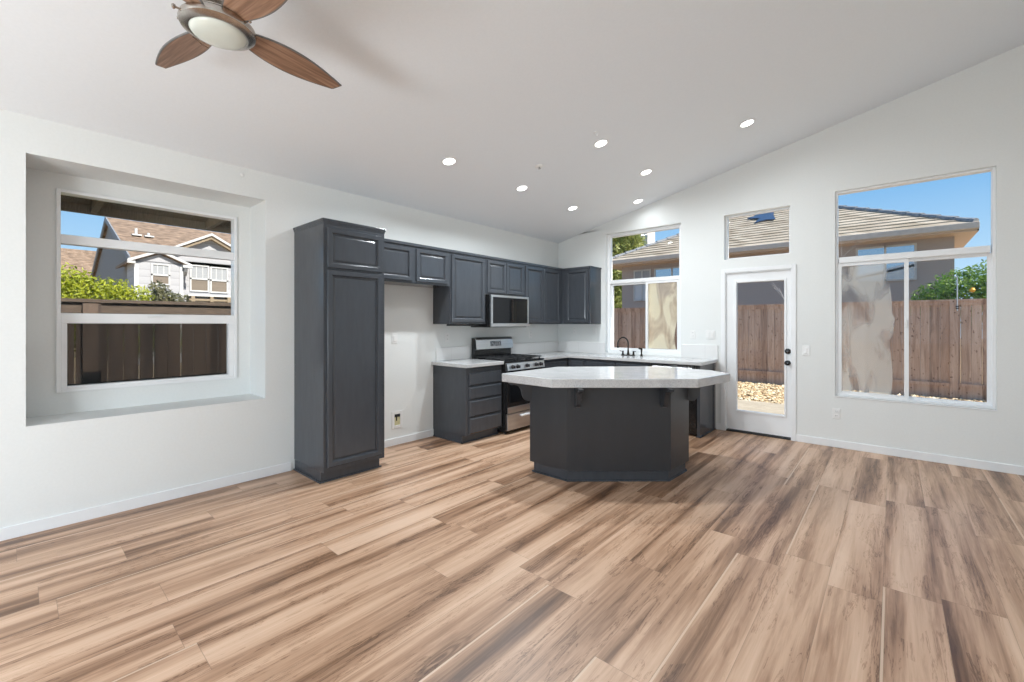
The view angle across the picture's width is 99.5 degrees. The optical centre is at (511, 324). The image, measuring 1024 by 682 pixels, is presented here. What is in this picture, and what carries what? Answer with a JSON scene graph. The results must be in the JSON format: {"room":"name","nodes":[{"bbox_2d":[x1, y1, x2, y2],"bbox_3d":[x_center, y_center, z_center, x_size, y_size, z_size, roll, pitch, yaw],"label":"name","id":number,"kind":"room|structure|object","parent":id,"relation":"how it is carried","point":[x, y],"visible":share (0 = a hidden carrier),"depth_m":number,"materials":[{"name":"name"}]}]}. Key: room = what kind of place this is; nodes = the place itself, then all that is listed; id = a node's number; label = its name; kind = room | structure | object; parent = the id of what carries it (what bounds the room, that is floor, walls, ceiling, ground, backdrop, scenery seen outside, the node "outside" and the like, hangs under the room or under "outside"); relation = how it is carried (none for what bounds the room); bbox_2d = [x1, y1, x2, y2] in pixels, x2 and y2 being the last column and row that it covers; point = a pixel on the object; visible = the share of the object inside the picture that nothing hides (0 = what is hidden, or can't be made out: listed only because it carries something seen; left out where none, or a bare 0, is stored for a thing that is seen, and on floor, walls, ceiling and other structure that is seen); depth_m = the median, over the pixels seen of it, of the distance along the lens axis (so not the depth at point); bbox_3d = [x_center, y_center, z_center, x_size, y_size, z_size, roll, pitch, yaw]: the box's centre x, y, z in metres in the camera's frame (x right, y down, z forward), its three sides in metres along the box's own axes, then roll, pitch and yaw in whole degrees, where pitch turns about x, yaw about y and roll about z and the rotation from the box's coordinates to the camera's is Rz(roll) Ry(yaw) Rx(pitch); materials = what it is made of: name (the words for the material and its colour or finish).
{"room":"kitchen","nodes":[
{"label":"kitchen","id":0,"kind":"room"},
{"bbox_2d":[0,109,557,527],"bbox_3d":[-2.428,0.005,3.888,0.150,2.780,9.600,0,0,41],"label":"wall","id":1,"kind":"structure","parent":0,"point":[47,470],"depth_m":3.60,"materials":[{"name":"paint"}]},
{"bbox_2d":[26,153,264,426],"bbox_3d":[-2.926,-0.228,3.587,0.500,1.815,1.460,0,0,41],"label":"window recess","id":2,"kind":"structure","parent":1,"relation":"attached to","point":[44,174],"depth_m":3.45,"materials":[{"name":"paint"}]},
{"bbox_2d":[61,195,230,233],"bbox_3d":[-3.162,-1.231,4.000,1.100,0.441,11.600,0,0,41],"label":"roof eave","id":3,"kind":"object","parent":1,"relation":"attached to","point":[68,203],"depth_m":4.22,"materials":[{"name":"brown wood"}]},
{"bbox_2d":[56,188,236,392],"bbox_3d":[-3.047,-0.251,3.718,0.115,1.532,1.191,0,0,41],"label":"window","id":4,"kind":"structure","parent":1,"relation":"in","point":[94,351],"depth_m":3.65,"materials":[{"name":"white plastic"}]},
{"bbox_2d":[0,429,433,540],"bbox_3d":[-3.258,1.354,2.820,0.013,0.082,6.900,0,0,41],"label":"baseboard","id":5,"kind":"structure","parent":1,"relation":"attached to","point":[35,526],"depth_m":3.33,"materials":[{"name":"white paint"}]},
{"bbox_2d":[392,333,396,343],"bbox_3d":[-1.350,0.166,4.995,0.010,0.116,0.072,0,0,41],"label":"light switch","id":6,"kind":"object","parent":1,"relation":"attached to","point":[394,335],"visible":1,"depth_m":4.99,"materials":[{"name":"white plastic"}]},
{"bbox_2d":[392,410,402,428],"bbox_3d":[-1.326,1.105,5.020,0.014,0.196,0.144,0,0,41],"label":"water supply box","id":7,"kind":"object","parent":1,"relation":"attached to","point":[397,416],"visible":1,"depth_m":5.02,"materials":[{"name":"white plastic"}]},
{"bbox_2d":[384,238,450,287],"bbox_3d":[-1.206,-0.672,4.902,0.346,0.443,1.057,0,0,41],"label":"upper cabinet","id":8,"kind":"object","parent":1,"relation":"attached to","point":[405,263],"visible":0.64,"depth_m":4.82,"materials":[{"name":"grey paint"}]},
{"bbox_2d":[436,346,469,360],"bbox_3d":[-0.764,0.381,5.658,0.013,0.168,0.577,0,0,41],"label":"backsplash","id":9,"kind":"structure","parent":1,"relation":"attached to","point":[462,352],"depth_m":5.64,"materials":[{"name":"white tile"}]},
{"bbox_2d":[433,250,485,323],"bbox_3d":[-0.658,-0.447,5.527,0.346,0.893,0.601,0,0,41],"label":"upper cabinet","id":10,"kind":"object","parent":1,"relation":"attached to","point":[463,302],"visible":0.89,"depth_m":5.36,"materials":[{"name":"grey paint"}]},
{"bbox_2d":[447,324,482,325],"bbox_3d":[-0.604,0.012,5.563,0.200,0.022,0.445,0,0,41],"label":"light","id":11,"kind":"object","parent":10,"relation":"attached to","point":[447,324],"visible":1,"depth_m":5.44,"materials":[{"name":"black ceramic"}]},
{"bbox_2d":[485,256,524,296],"bbox_3d":[-0.201,-0.640,6.047,0.346,0.506,0.780,0,0,41],"label":"upper cabinet","id":12,"kind":"object","parent":1,"relation":"attached to","point":[505,277],"visible":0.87,"depth_m":5.90,"materials":[{"name":"grey paint"}]},
{"bbox_2d":[471,295,528,326],"bbox_3d":[-0.162,-0.170,6.014,0.446,0.426,0.770,0,0,41],"label":"microwave","id":13,"kind":"object","parent":12,"relation":"attached to","point":[500,310],"visible":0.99,"depth_m":5.83,"materials":[{"name":"silver metal"}]},
{"bbox_2d":[470,342,557,357],"bbox_3d":[0.110,0.381,6.654,0.012,0.168,2.067,0,0,41],"label":"backsplash","id":14,"kind":"structure","parent":1,"relation":"attached to","point":[540,347],"depth_m":6.91,"materials":[{"name":"white tile"}]},
{"bbox_2d":[524,262,562,323],"bbox_3d":[0.379,-0.447,6.707,0.346,0.893,0.974,0,0,41],"label":"upper cabinet","id":15,"kind":"object","parent":1,"relation":"attached to","point":[543,284],"visible":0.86,"depth_m":6.58,"materials":[{"name":"grey paint"}]},
{"bbox_2d":[0,426,1023,681],"bbox_3d":[0.001,1.425,1.768,6.300,0.060,9.620,0,0,41],"label":"floor","id":16,"kind":"structure","parent":0,"point":[768,559],"depth_m":2.38,"materials":[{"name":"laminate"}]},
{"bbox_2d":[293,218,385,483],"bbox_3d":[-1.656,0.237,4.177,0.627,2.315,0.626,0,0,41],"label":"pantry cabinet","id":17,"kind":"object","parent":16,"relation":"on","point":[339,265],"visible":1,"depth_m":3.95,"materials":[{"name":"grey paint"}]},
{"bbox_2d":[433,365,501,443],"bbox_3d":[-0.552,0.951,5.437,0.623,0.888,0.627,0,0,41],"label":"base cabinet","id":18,"kind":"object","parent":16,"relation":"on","point":[467,402],"visible":0.98,"depth_m":5.21,"materials":[{"name":"grey paint"}]},
{"bbox_2d":[431,346,503,367],"bbox_3d":[-0.552,0.402,5.427,0.637,0.210,0.645,0,0,41],"label":"countertop","id":19,"kind":"structure","parent":18,"relation":"on","point":[459,357],"depth_m":5.49,"materials":[{"name":"white stone"}]},
{"bbox_2d":[472,336,544,433],"bbox_3d":[-0.031,0.788,5.915,0.717,1.214,0.766,0,0,41],"label":"gas range","id":20,"kind":"object","parent":16,"relation":"on","point":[515,409],"visible":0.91,"depth_m":5.68,"materials":[{"name":"silver metal"}]},
{"bbox_2d":[480,357,543,362],"bbox_3d":[-0.053,0.480,5.934,0.660,0.020,0.766,0,0,41],"label":"cooktop","id":21,"kind":"object","parent":20,"relation":"in","point":[507,359],"depth_m":5.72,"materials":[{"name":"black metal"}]},
{"bbox_2d":[506,368,542,413],"bbox_3d":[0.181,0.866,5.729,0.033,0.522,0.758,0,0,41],"label":"oven","id":22,"kind":"object","parent":20,"relation":"in","point":[515,403],"depth_m":5.55,"materials":[{"name":"silver glass"}]},
{"bbox_2d":[542,358,584,367],"bbox_3d":[0.703,0.951,6.657,0.899,0.888,1.304,0,0,41],"label":"base cabinet","id":23,"kind":"object","parent":16,"relation":"on","point":[562,362],"visible":0.09,"depth_m":6.43,"materials":[{"name":"grey paint"}]},
{"bbox_2d":[470,341,717,365],"bbox_3d":[1.077,0.393,5.813,2.574,0.227,2.079,0,0,41],"label":"countertop","id":24,"kind":"structure","parent":23,"relation":"on","point":[691,354],"depth_m":6.37,"materials":[{"name":"white stone"}]},
{"bbox_2d":[617,337,635,355],"bbox_3d":[1.686,0.327,6.448,0.274,0.276,0.174,0,0,4],"label":"kitchen faucet","id":25,"kind":"object","parent":24,"relation":"on","point":[633,354],"visible":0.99,"depth_m":6.43,"materials":[{"name":"black metal"}]},
{"bbox_2d":[508,382,700,481],"bbox_3d":[0.925,0.969,4.087,1.916,0.852,0.982,0,0,-1],"label":"kitchen island","id":26,"kind":"object","parent":16,"relation":"on","point":[577,434],"visible":0.77,"depth_m":3.83,"materials":[{"name":"grey paint"}]},
{"bbox_2d":[502,366,729,387],"bbox_3d":[0.972,0.503,4.199,2.147,0.076,1.121,0,0,-3],"label":"island countertop","id":27,"kind":"structure","parent":26,"relation":"on","point":[603,376],"depth_m":3.85,"materials":[{"name":"white stone"}]},
{"bbox_2d":[585,359,650,366],"bbox_3d":[1.641,0.951,6.287,0.996,0.888,0.623,0,0,41],"label":"base cabinet","id":28,"kind":"object","parent":16,"relation":"on","point":[588,362],"visible":0.08,"depth_m":6.11,"materials":[{"name":"grey paint"}]},
{"bbox_2d":[650,363,696,434],"bbox_3d":[2.229,0.942,5.744,0.596,0.865,0.644,0,0,41],"label":"dishwasher","id":29,"kind":"object","parent":16,"relation":"on","point":[692,404],"visible":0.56,"depth_m":5.38,"materials":[{"name":"black metal"}]},
{"bbox_2d":[696,363,715,437],"bbox_3d":[2.481,0.951,5.544,0.062,0.888,0.608,0,0,41],"label":"end panel","id":30,"kind":"object","parent":16,"relation":"on","point":[706,397],"visible":0.8,"depth_m":5.50,"materials":[{"name":"grey paint"}]},
{"bbox_2d":[0,0,1023,242],"bbox_3d":[0.051,-2.223,1.710,6.450,1.676,9.900,0,0,41],"label":"ceiling","id":31,"kind":"structure","parent":0,"point":[504,89],"depth_m":3.41,"materials":[{"name":"paint"}]},
{"bbox_2d":[155,0,341,88],"bbox_3d":[-1.380,-1.591,1.995,0.956,0.485,1.092,0,0,-12],"label":"ceiling fan","id":32,"kind":"object","parent":31,"relation":"hanging from","point":[223,24],"visible":1,"depth_m":2.09,"materials":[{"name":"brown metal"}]},
{"bbox_2d":[441,157,456,165],"bbox_3d":[-0.623,-1.613,4.299,0.159,0.043,0.163,0,0,36],"label":"recessed light","id":33,"kind":"object","parent":31,"relation":"in","point":[447,161],"visible":1,"depth_m":4.29,"materials":[{"name":"white paint"}]},
{"bbox_2d":[515,185,528,191],"bbox_3d":[0.119,-1.612,5.148,0.159,0.043,0.163,0,0,36],"label":"recessed light","id":34,"kind":"object","parent":31,"relation":"in","point":[520,188],"visible":1,"depth_m":5.14,"materials":[{"name":"white paint"}]},
{"bbox_2d":[535,164,542,169],"bbox_3d":[0.293,-1.700,4.700,0.087,0.046,0.086,0,0,-41],"label":"sprinkler","id":35,"kind":"object","parent":31,"relation":"attached to","point":[538,166],"visible":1,"depth_m":4.69,"materials":[{"name":"white plastic"}]},
{"bbox_2d":[567,205,577,210],"bbox_3d":[0.840,-1.606,6.009,0.159,0.043,0.163,0,0,36],"label":"recessed light","id":36,"kind":"object","parent":31,"relation":"in","point":[571,208],"visible":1,"depth_m":6.00,"materials":[{"name":"white paint"}]},
{"bbox_2d":[593,139,608,147],"bbox_3d":[0.912,-1.853,4.452,0.159,0.043,0.163,0,0,36],"label":"recessed light","id":37,"kind":"object","parent":31,"relation":"in","point":[600,143],"visible":1,"depth_m":4.45,"materials":[{"name":"white paint"}]},
{"bbox_2d":[632,198,643,203],"bbox_3d":[1.791,-1.746,6.165,0.159,0.043,0.163,0,0,36],"label":"recessed light","id":38,"kind":"object","parent":31,"relation":"in","point":[636,201],"visible":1,"depth_m":6.16,"materials":[{"name":"white paint"}]},
{"bbox_2d":[639,169,652,175],"bbox_3d":[1.635,-1.851,5.290,0.159,0.043,0.163,0,0,36],"label":"recessed light","id":39,"kind":"object","parent":31,"relation":"in","point":[646,171],"visible":1,"depth_m":5.29,"materials":[{"name":"white paint"}]},
{"bbox_2d":[739,118,755,127],"bbox_3d":[2.465,-2.106,4.549,0.159,0.043,0.163,0,0,36],"label":"recessed light","id":40,"kind":"object","parent":31,"relation":"in","point":[748,122],"visible":1,"depth_m":4.54,"materials":[{"name":"white paint"}]},
{"bbox_2d":[558,44,1023,466],"bbox_3d":[3.212,-0.753,5.423,6.600,4.416,0.150,0,0,41],"label":"wall","id":41,"kind":"structure","parent":0,"point":[972,118],"depth_m":4.81,"materials":[{"name":"paint"}]},
{"bbox_2d":[559,341,604,353],"bbox_3d":[1.134,0.381,7.138,0.886,0.168,0.012,0,0,41],"label":"backsplash","id":42,"kind":"structure","parent":41,"relation":"attached to","point":[586,347],"depth_m":7.11,"materials":[{"name":"white tile"}]},
{"bbox_2d":[563,266,601,323],"bbox_3d":[0.996,-0.447,7.038,0.837,0.893,0.346,0,0,41],"label":"upper cabinet","id":43,"kind":"object","parent":41,"relation":"attached to","point":[581,285],"visible":0.85,"depth_m":6.79,"materials":[{"name":"grey paint"}]},
{"bbox_2d":[608,224,680,355],"bbox_3d":[1.985,-0.486,6.532,1.181,1.862,0.073,0,0,41],"label":"window","id":44,"kind":"structure","parent":41,"relation":"in","point":[663,294],"depth_m":6.38,"materials":[{"name":"white plastic"}]},
{"bbox_2d":[681,344,717,358],"bbox_3d":[2.545,0.372,5.900,0.482,0.185,0.012,0,0,41],"label":"backsplash","id":45,"kind":"structure","parent":41,"relation":"attached to","point":[687,350],"depth_m":5.89,"materials":[{"name":"white tile"}]},
{"bbox_2d":[706,330,714,338],"bbox_3d":[2.654,0.141,5.806,0.118,0.116,0.010,0,0,41],"label":"light switch","id":46,"kind":"object","parent":41,"relation":"attached to","point":[710,334],"visible":1,"depth_m":5.80,"materials":[{"name":"white plastic"}]},
{"bbox_2d":[726,207,789,259],"bbox_3d":[3.135,-1.136,5.537,0.738,0.582,0.050,0,0,41],"label":"window","id":47,"kind":"structure","parent":41,"relation":"in","point":[786,208],"depth_m":5.60,"materials":[{"name":"white plastic"}]},
{"bbox_2d":[721,264,795,440],"bbox_3d":[3.101,0.339,5.478,0.838,2.112,0.193,0,0,41],"label":"door","id":48,"kind":"structure","parent":41,"relation":"in","point":[733,419],"depth_m":5.49,"materials":[{"name":"white paint"}]},
{"bbox_2d":[802,346,809,355],"bbox_3d":[3.457,0.313,5.101,0.072,0.116,0.010,0,0,41],"label":"light switch","id":49,"kind":"object","parent":41,"relation":"attached to","point":[805,349],"visible":1,"depth_m":5.10,"materials":[{"name":"white plastic"}]},
{"bbox_2d":[832,408,839,418],"bbox_3d":[3.673,1.013,4.912,0.072,0.116,0.010,0,0,41],"label":"wall outlet","id":50,"kind":"object","parent":41,"relation":"attached to","point":[835,412],"visible":1,"depth_m":4.91,"materials":[{"name":"white plastic"}]},
{"bbox_2d":[717,423,1023,475],"bbox_3d":[4.120,1.354,4.517,3.740,0.082,0.013,0,0,41],"label":"baseboard","id":51,"kind":"structure","parent":41,"relation":"attached to","point":[985,465],"depth_m":4.47,"materials":[{"name":"white paint"}]},
{"bbox_2d":[834,167,997,410],"bbox_3d":[4.168,-0.339,4.562,1.247,2.328,0.131,0,0,41],"label":"window","id":52,"kind":"structure","parent":41,"relation":"in","point":[978,251],"depth_m":4.53,"materials":[{"name":"white plastic"}]},
{"label":"outside","id":53,"kind":"structure","parent":0,"visible":0},
{"bbox_2d":[738,369,975,402],"bbox_3d":[-0.119,1.655,21.558,100.000,0.280,100.000,0,0,41],"label":"ground","id":54,"kind":"structure","parent":53,"point":[774,395],"depth_m":9.47,"materials":[{"name":"gravel"}]},
{"bbox_2d":[61,248,95,298],"bbox_3d":[-31.188,-1.830,28.614,10.000,6.650,8.200,0,0,41],"label":"house","id":55,"kind":"structure","parent":54,"relation":"on","point":[79,258],"depth_m":28.88,"materials":[{"name":"grey paint"}]},
{"bbox_2d":[61,262,170,300],"bbox_3d":[-6.549,0.271,6.690,1.238,2.447,2.942,0,0,31],"label":"hedge","id":56,"kind":"object","parent":54,"relation":"on","point":[76,285],"visible":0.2,"depth_m":6.56,"materials":[{"name":"green plant"}]},
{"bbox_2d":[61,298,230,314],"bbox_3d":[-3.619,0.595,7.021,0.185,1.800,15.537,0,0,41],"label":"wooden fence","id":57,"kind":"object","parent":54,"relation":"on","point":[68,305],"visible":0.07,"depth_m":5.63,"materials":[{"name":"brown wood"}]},
{"bbox_2d":[91,217,230,314],"bbox_3d":[-13.088,-1.800,26.931,14.220,6.590,18.040,0,0,41],"label":"gabled house","id":58,"kind":"structure","parent":54,"relation":"on","point":[184,275],"depth_m":18.06,"materials":[{"name":"grey paint"}]},
{"bbox_2d":[187,294,230,302],"bbox_3d":[-12.435,-1.045,17.907,0.290,0.280,1.580,0,0,41],"label":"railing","id":59,"kind":"object","parent":58,"relation":"attached to","point":[191,296],"visible":0.83,"depth_m":17.79,"materials":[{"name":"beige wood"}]},
{"bbox_2d":[147,280,190,301],"bbox_3d":[-5.461,0.400,6.921,0.368,2.192,0.574,0,0,41],"label":"leafy bush","id":60,"kind":"object","parent":54,"relation":"on","point":[163,296],"visible":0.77,"depth_m":6.83,"materials":[{"name":"green plant"}]},
{"bbox_2d":[612,234,646,307],"bbox_3d":[7.186,-2.728,29.152,3.268,8.446,3.642,0,0,-16],"label":"leafy tree","id":61,"kind":"object","parent":54,"relation":"on","point":[620,245],"visible":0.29,"depth_m":28.06,"materials":[{"name":"green plant"}]},
{"bbox_2d":[613,232,654,278],"bbox_3d":[9.559,-3.080,35.684,6.700,9.150,6.800,0,0,41],"label":"house","id":62,"kind":"structure","parent":54,"relation":"on","point":[650,238],"depth_m":31.69,"materials":[{"name":"beige paint"}]},
{"bbox_2d":[738,399,783,414],"bbox_3d":[5.697,1.545,5.449,14.000,0.100,3.170,0,0,41],"label":"patio","id":63,"kind":"structure","parent":54,"relation":"on","point":[766,407],"depth_m":7.87,"materials":[{"name":"concrete"}]},
{"bbox_2d":[612,205,979,378],"bbox_3d":[11.034,-1.843,18.005,10.370,6.675,10.819,0,0,41],"label":"neighbor house","id":64,"kind":"structure","parent":54,"relation":"on","point":[882,231],"depth_m":12.73,"materials":[{"name":"beige paint"}]},
{"bbox_2d":[614,298,986,401],"bbox_3d":[6.364,0.522,11.078,16.573,2.045,0.132,0,0,41],"label":"wooden fence","id":65,"kind":"object","parent":54,"relation":"on","point":[945,330],"visible":0.34,"depth_m":9.47,"materials":[{"name":"brown wood"}]},
{"bbox_2d":[955,276,958,310],"bbox_3d":[8.934,-0.620,8.719,0.067,0.710,0.035,0,0,41],"label":"standpipe","id":66,"kind":"object","parent":65,"relation":"attached to","point":[957,306],"visible":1,"depth_m":8.70,"materials":[{"name":"metal"}]},
{"bbox_2d":[772,239,863,298],"bbox_3d":[8.279,-0.432,11.892,0.648,3.855,2.148,0,0,-29],"label":"bare shrub","id":67,"kind":"object","parent":54,"relation":"on","point":[863,239],"visible":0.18,"depth_m":11.47,"materials":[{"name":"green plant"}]},
{"bbox_2d":[738,381,986,403],"bbox_3d":[5.998,1.499,9.278,9.879,0.099,3.048,0,0,41],"label":"gravel bed","id":68,"kind":"object","parent":54,"relation":"on","point":[745,386],"visible":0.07,"depth_m":9.34,"materials":[{"name":"beige gravel"}]},
{"bbox_2d":[911,259,986,383],"bbox_3d":[10.386,0.015,9.692,2.443,2.960,1.303,0,0,41],"label":"citrus tree","id":69,"kind":"object","parent":54,"relation":"on","point":[943,293],"visible":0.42,"depth_m":9.77,"materials":[{"name":"green plant"}]},
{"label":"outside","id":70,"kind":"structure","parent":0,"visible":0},
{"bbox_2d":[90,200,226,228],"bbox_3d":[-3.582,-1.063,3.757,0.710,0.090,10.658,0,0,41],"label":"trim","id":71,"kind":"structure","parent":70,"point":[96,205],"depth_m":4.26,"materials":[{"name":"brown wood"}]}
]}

